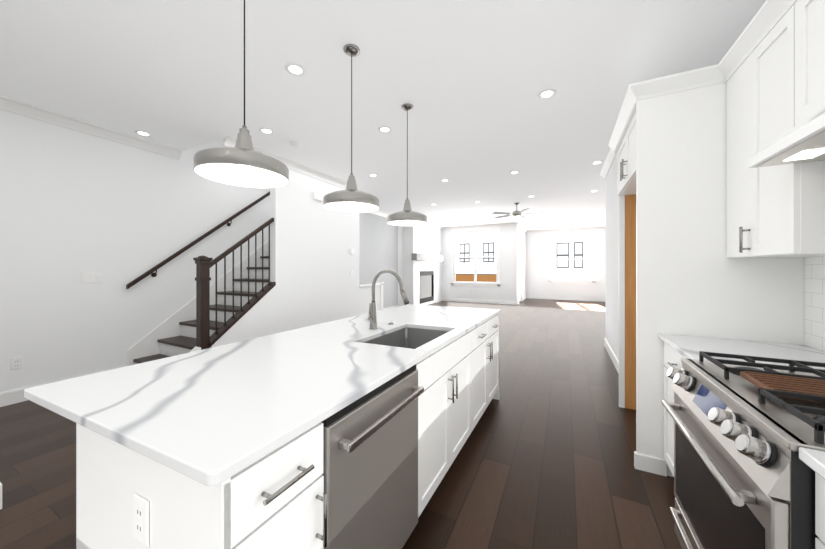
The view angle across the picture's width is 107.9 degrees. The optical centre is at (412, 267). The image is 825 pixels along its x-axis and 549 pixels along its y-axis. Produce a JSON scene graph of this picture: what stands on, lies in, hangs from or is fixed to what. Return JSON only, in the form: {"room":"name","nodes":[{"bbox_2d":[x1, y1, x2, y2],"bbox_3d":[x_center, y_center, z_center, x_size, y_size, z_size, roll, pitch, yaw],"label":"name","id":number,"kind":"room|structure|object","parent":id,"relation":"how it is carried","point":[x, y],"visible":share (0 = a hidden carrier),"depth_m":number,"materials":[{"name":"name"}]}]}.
{"room":"kitchen","nodes":[
{"label":"kitchen","id":0,"kind":"room"},
{"bbox_2d":[0,109,402,392],"bbox_3d":[-1.758,-1.500,7.462,0.132,5.700,17.100,0,0,27],"label":"wall","id":1,"kind":"structure","parent":0,"point":[75,204],"depth_m":3.55,"materials":[{"name":"white paint"}]},
{"bbox_2d":[11,357,21,369],"bbox_3d":[-3.964,0.955,3.004,0.007,0.115,0.070,0,0,27],"label":"outlet","id":2,"kind":"object","parent":1,"relation":"attached to","point":[16,363],"visible":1,"depth_m":3.00,"materials":[{"name":"white plastic"}]},
{"bbox_2d":[81,273,100,282],"bbox_3d":[-3.722,0.115,3.478,0.007,0.115,0.162,0,0,27],"label":"switch plate","id":3,"kind":"object","parent":1,"relation":"attached to","point":[90,277],"visible":1,"depth_m":3.47,"materials":[{"name":"white plastic"}]},
{"bbox_2d":[126,191,269,288],"bbox_3d":[-2.811,-1.066,5.164,0.097,2.654,3.250,0,0,27],"label":"handrail","id":4,"kind":"object","parent":1,"relation":"attached to","point":[168,259],"depth_m":4.32,"materials":[{"name":"brown wood"}]},
{"bbox_2d":[210,169,380,347],"bbox_3d":[-1.649,-0.150,5.354,0.120,3.000,3.756,0,0,27],"label":"wall","id":5,"kind":"structure","parent":0,"point":[314,261],"depth_m":4.99,"materials":[{"name":"white paint"}]},
{"bbox_2d":[0,96,616,232],"bbox_3d":[1.172,-1.597,5.912,6.520,0.105,16.800,0,0,27],"label":"crown molding","id":6,"kind":"structure","parent":5,"relation":"attached to","point":[28,110],"depth_m":3.88,"materials":[{"name":"white wood"}]},
{"bbox_2d":[0,295,618,406],"bbox_3d":[1.172,1.282,5.912,6.520,0.135,16.800,0,0,27],"label":"baseboard","id":7,"kind":"structure","parent":5,"relation":"attached to","point":[11,397],"depth_m":4.89,"materials":[{"name":"white wood"}]},
{"bbox_2d":[313,191,323,200],"bbox_3d":[-1.633,-1.240,5.204,0.044,0.130,0.210,0,0,27],"label":"door chime","id":8,"kind":"object","parent":5,"relation":"attached to","point":[318,196],"visible":0.88,"depth_m":5.18,"materials":[{"name":"white plastic"}]},
{"bbox_2d":[359,282,383,309],"bbox_3d":[-0.956,0.840,6.713,0.180,1.020,0.915,0,0,27],"label":"trim","id":9,"kind":"structure","parent":5,"relation":"attached to","point":[376,284],"depth_m":7.00,"materials":[{"name":"white"}]},
{"bbox_2d":[0,298,681,548],"bbox_3d":[1.208,1.400,6.006,7.100,0.100,17.200,0,0,27],"label":"floor","id":10,"kind":"structure","parent":0,"point":[544,458],"depth_m":2.04,"materials":[{"name":"brown wood"}]},
{"bbox_2d":[0,482,1,508],"bbox_3d":[-2.320,1.282,1.639,0.178,0.135,0.095,0,0,27],"label":"doorstop","id":11,"kind":"object","parent":10,"relation":"on","point":[0,495],"visible":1,"depth_m":1.68,"materials":[{"name":"white"}]},
{"bbox_2d":[127,218,275,365],"bbox_3d":[-2.395,-0.008,4.910,1.070,2.717,3.114,0,0,27],"label":"staircase","id":12,"kind":"structure","parent":10,"relation":"on","point":[194,324],"depth_m":4.06,"materials":[{"name":"brown wood"}]},
{"bbox_2d":[76,310,500,548],"bbox_3d":[-0.068,0.905,2.009,0.802,0.890,2.794,0,0,27],"label":"kitchen island","id":13,"kind":"object","parent":10,"relation":"on","point":[353,432],"depth_m":0.96,"materials":[{"name":"white wood"}]},
{"bbox_2d":[24,305,499,513],"bbox_3d":[-0.235,0.446,2.087,1.126,0.030,2.864,0,0,27],"label":"island countertop","id":14,"kind":"structure","parent":13,"relation":"on","point":[189,423],"depth_m":1.02,"materials":[{"name":"white stone"}]},
{"bbox_2d":[368,270,411,329],"bbox_3d":[-0.174,0.220,2.055,0.308,0.419,0.091,0,0,27],"label":"faucet","id":15,"kind":"object","parent":14,"relation":"on","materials":[{"name":"silver metal"}]},
{"bbox_2d":[364,326,443,349],"bbox_3d":[-0.019,0.562,1.959,0.438,0.227,0.681,0,0,27],"label":"sink","id":16,"kind":"object","parent":14,"relation":"in","point":[413,336],"depth_m":2.25,"materials":[{"name":"silver metal"}]},
{"bbox_2d":[664,345,682,475],"bbox_3d":[1.771,0.905,1.529,0.628,0.889,0.644,0,0,27],"label":"base cabinet","id":17,"kind":"object","parent":10,"relation":"on","point":[671,359],"depth_m":1.86,"materials":[{"name":"white wood"}]},
{"bbox_2d":[659,334,824,369],"bbox_3d":[1.759,0.445,1.534,0.653,0.031,0.646,0,0,27],"label":"countertop","id":18,"kind":"structure","parent":17,"relation":"on","point":[687,347],"depth_m":1.60,"materials":[{"name":"white stone"}]},
{"bbox_2d":[615,82,803,476],"bbox_3d":[2.081,0.068,2.310,0.786,2.565,1.054,0,0,27],"label":"wall","id":19,"kind":"structure","parent":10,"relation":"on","point":[680,273],"depth_m":1.93,"materials":[{"name":"white paint"}]},
{"bbox_2d":[661,351,824,548],"bbox_3d":[1.368,0.865,0.936,0.784,0.971,0.770,0,0,27],"label":"range","id":20,"kind":"object","parent":10,"relation":"on","point":[744,476],"visible":1,"depth_m":0.94,"materials":[{"name":"silver metal"}]},
{"bbox_2d":[815,477,824,548],"bbox_3d":[1.064,0.905,0.191,0.673,0.889,0.826,0,0,27],"label":"base cabinet","id":21,"kind":"object","parent":10,"relation":"on","point":[819,487],"depth_m":0.70,"materials":[{"name":"white wood"}]},
{"bbox_2d":[799,447,824,484],"bbox_3d":[0.863,0.445,-0.177,0.697,0.031,1.668,0,0,27],"label":"countertop","id":22,"kind":"structure","parent":21,"relation":"on","point":[815,459],"depth_m":0.69,"materials":[{"name":"white stone"}]},
{"bbox_2d":[0,0,765,234],"bbox_3d":[1.230,-1.800,5.939,6.800,0.300,17.100,0,0,27],"label":"ceiling","id":23,"kind":"structure","parent":0,"point":[469,80],"depth_m":2.61,"materials":[{"name":"white paint"}]},
{"bbox_2d":[134,130,151,136],"bbox_3d":[-3.296,-1.647,3.671,0.157,0.005,0.154,0,0,38],"label":"recessed light","id":24,"kind":"object","parent":23,"relation":"in","point":[142,133],"depth_m":3.67,"materials":[{"name":"white plastic"}]},
{"bbox_2d":[194,0,288,187],"bbox_3d":[-0.846,-1.053,1.511,0.414,1.194,0.414,0,0,27],"label":"pendant light","id":25,"kind":"object","parent":23,"relation":"hanging from","point":[242,163],"visible":1,"depth_m":1.50,"materials":[{"name":"silver metal"}]},
{"bbox_2d":[259,128,273,133],"bbox_3d":[-1.753,-1.647,3.605,0.154,0.005,0.153,0,0,38],"label":"recessed light","id":26,"kind":"object","parent":23,"relation":"in","point":[264,130],"depth_m":3.61,"materials":[{"name":"white plastic"}]},
{"bbox_2d":[290,141,299,146],"bbox_3d":[-1.551,-1.632,3.960,0.132,0.036,0.132,0,0,27],"label":"smoke detector","id":27,"kind":"object","parent":23,"relation":"attached to","point":[294,143],"visible":1,"depth_m":3.92,"materials":[{"name":"white plastic"}]},
{"bbox_2d":[285,63,305,75],"bbox_3d":[-0.972,-1.647,2.487,0.161,0.005,0.157,0,0,38],"label":"recessed light","id":28,"kind":"object","parent":23,"relation":"in","point":[295,69],"depth_m":2.49,"materials":[{"name":"white plastic"}]},
{"bbox_2d":[323,44,378,212],"bbox_3d":[-0.460,-1.053,2.269,0.414,1.194,0.414,0,0,27],"label":"pendant light","id":29,"kind":"object","parent":23,"relation":"hanging from","point":[351,198],"visible":1,"depth_m":2.24,"materials":[{"name":"silver metal"}]},
{"bbox_2d":[378,126,391,132],"bbox_3d":[-0.325,-1.647,3.568,0.155,0.005,0.161,0,0,38],"label":"recessed light","id":30,"kind":"object","parent":23,"relation":"in","point":[384,129],"depth_m":3.57,"materials":[{"name":"white plastic"}]},
{"bbox_2d":[387,103,427,225],"bbox_3d":[-0.053,-1.053,3.067,0.414,1.194,0.414,0,0,27],"label":"pendant light","id":31,"kind":"object","parent":23,"relation":"hanging from","point":[407,216],"visible":1,"depth_m":3.03,"materials":[{"name":"silver metal"}]},
{"bbox_2d":[492,203,545,219],"bbox_3d":[2.683,-1.432,7.634,1.316,0.434,1.324,0,0,27],"label":"ceiling fan","id":32,"kind":"object","parent":23,"relation":"hanging from","point":[516,215],"visible":1,"depth_m":7.55,"materials":[{"name":"silver metal"}]},
{"bbox_2d":[538,89,556,98],"bbox_3d":[1.273,-1.647,2.839,0.160,0.005,0.162,0,0,38],"label":"recessed light","id":33,"kind":"object","parent":23,"relation":"in","point":[548,93],"depth_m":2.84,"materials":[{"name":"white plastic"}]},
{"bbox_2d":[403,225,441,304],"bbox_3d":[0.443,-0.150,11.222,0.400,3.000,2.600,0,0,27],"label":"wall","id":34,"kind":"structure","parent":0,"point":[423,239],"depth_m":10.39,"materials":[{"name":"white paint"}]},
{"bbox_2d":[420,271,433,303],"bbox_3d":[0.357,0.680,11.053,0.392,1.132,1.272,0,0,27],"label":"fireplace insert","id":35,"kind":"object","parent":34,"relation":"in","point":[426,286],"visible":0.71,"depth_m":11.02,"materials":[{"name":"black"}]},
{"bbox_2d":[411,253,443,261],"bbox_3d":[0.609,-0.365,10.885,0.199,0.230,2.450,0,0,27],"label":"mantel shelf","id":36,"kind":"object","parent":34,"relation":"attached to","point":[423,257],"visible":1,"depth_m":10.43,"materials":[{"name":"white wood"}]},
{"bbox_2d":[442,226,516,300],"bbox_3d":[2.364,-0.150,11.770,3.325,3.000,0.120,0,0,27],"label":"wall","id":37,"kind":"structure","parent":0,"point":[506,290],"depth_m":11.23,"materials":[{"name":"white paint"}]},
{"bbox_2d":[451,226,500,286],"bbox_3d":[2.438,-0.425,11.690,1.960,2.260,0.135,0,0,27],"label":"window","id":38,"kind":"structure","parent":37,"relation":"in","point":[497,283],"depth_m":11.71,"materials":[{"name":"white wood"}]},
{"bbox_2d":[517,226,525,300],"bbox_3d":[4.404,-0.150,12.245,0.120,3.000,2.580,0,0,27],"label":"wall","id":39,"kind":"structure","parent":0,"point":[521,233],"depth_m":12.67,"materials":[{"name":"white paint"}]},
{"bbox_2d":[518,235,522,301],"bbox_3d":[4.217,0.055,11.824,0.129,2.590,1.180,0,0,27],"label":"door","id":40,"kind":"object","parent":39,"relation":"attached to","point":[519,269],"depth_m":12.14,"materials":[{"name":"white wood"}]},
{"bbox_2d":[526,229,604,297],"bbox_3d":[6.485,-0.150,12.700,3.415,3.000,0.120,0,0,27],"label":"wall","id":41,"kind":"structure","parent":0,"point":[537,265],"depth_m":12.91,"materials":[{"name":"white paint"}]},
{"bbox_2d":[548,234,594,283],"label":"window","id":42,"kind":"structure","parent":41,"relation":"in","point":[592,258],"depth_m":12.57,"materials":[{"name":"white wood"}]},
{"bbox_2d":[605,154,618,360],"bbox_3d":[3.249,-0.150,3.799,1.100,3.000,2.600,0,0,27],"label":"wall","id":43,"kind":"structure","parent":0,"point":[612,267],"depth_m":4.43,"materials":[{"name":"white paint"}]},
{"bbox_3d":[1.332,-0.150,-0.140,0.100,3.000,6.160,0,0,27],"label":"wall","id":44,"kind":"structure","parent":0,"visible":0},
{"bbox_2d":[726,14,824,257],"bbox_3d":[1.913,-0.595,1.477,0.328,1.070,0.606,0,0,27],"label":"upper cabinet","id":45,"kind":"object","parent":44,"relation":"attached to","point":[775,86],"depth_m":1.47,"materials":[{"name":"white wood"}]},
{"bbox_2d":[608,0,796,152],"bbox_3d":[1.224,-1.178,1.021,0.494,0.095,4.130,0,0,27],"label":"crown molding","id":46,"kind":"structure","parent":45,"relation":"attached to","point":[767,17],"depth_m":1.83,"materials":[{"name":"white wood"}]},
{"bbox_2d":[786,0,824,131],"bbox_3d":[1.591,-0.865,0.845,0.328,0.530,0.809,0,0,27],"label":"upper cabinet","id":47,"kind":"object","parent":44,"relation":"attached to","point":[805,20],"depth_m":1.22,"materials":[{"name":"white wood"}]},
{"bbox_2d":[747,108,824,168],"bbox_3d":[1.522,-0.519,0.880,0.464,0.160,0.802,0,0,27],"label":"range hood","id":48,"kind":"object","parent":47,"relation":"attached to","point":[803,141],"visible":1,"depth_m":1.13,"materials":[{"name":"white painted wood"}]},
{"label":"outside","id":49,"kind":"structure","parent":0,"visible":0},
{"bbox_2d":[456,233,495,281],"bbox_3d":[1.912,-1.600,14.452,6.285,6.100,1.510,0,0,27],"label":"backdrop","id":50,"kind":"structure","parent":49,"point":[486,266],"depth_m":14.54,"materials":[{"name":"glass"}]}
]}

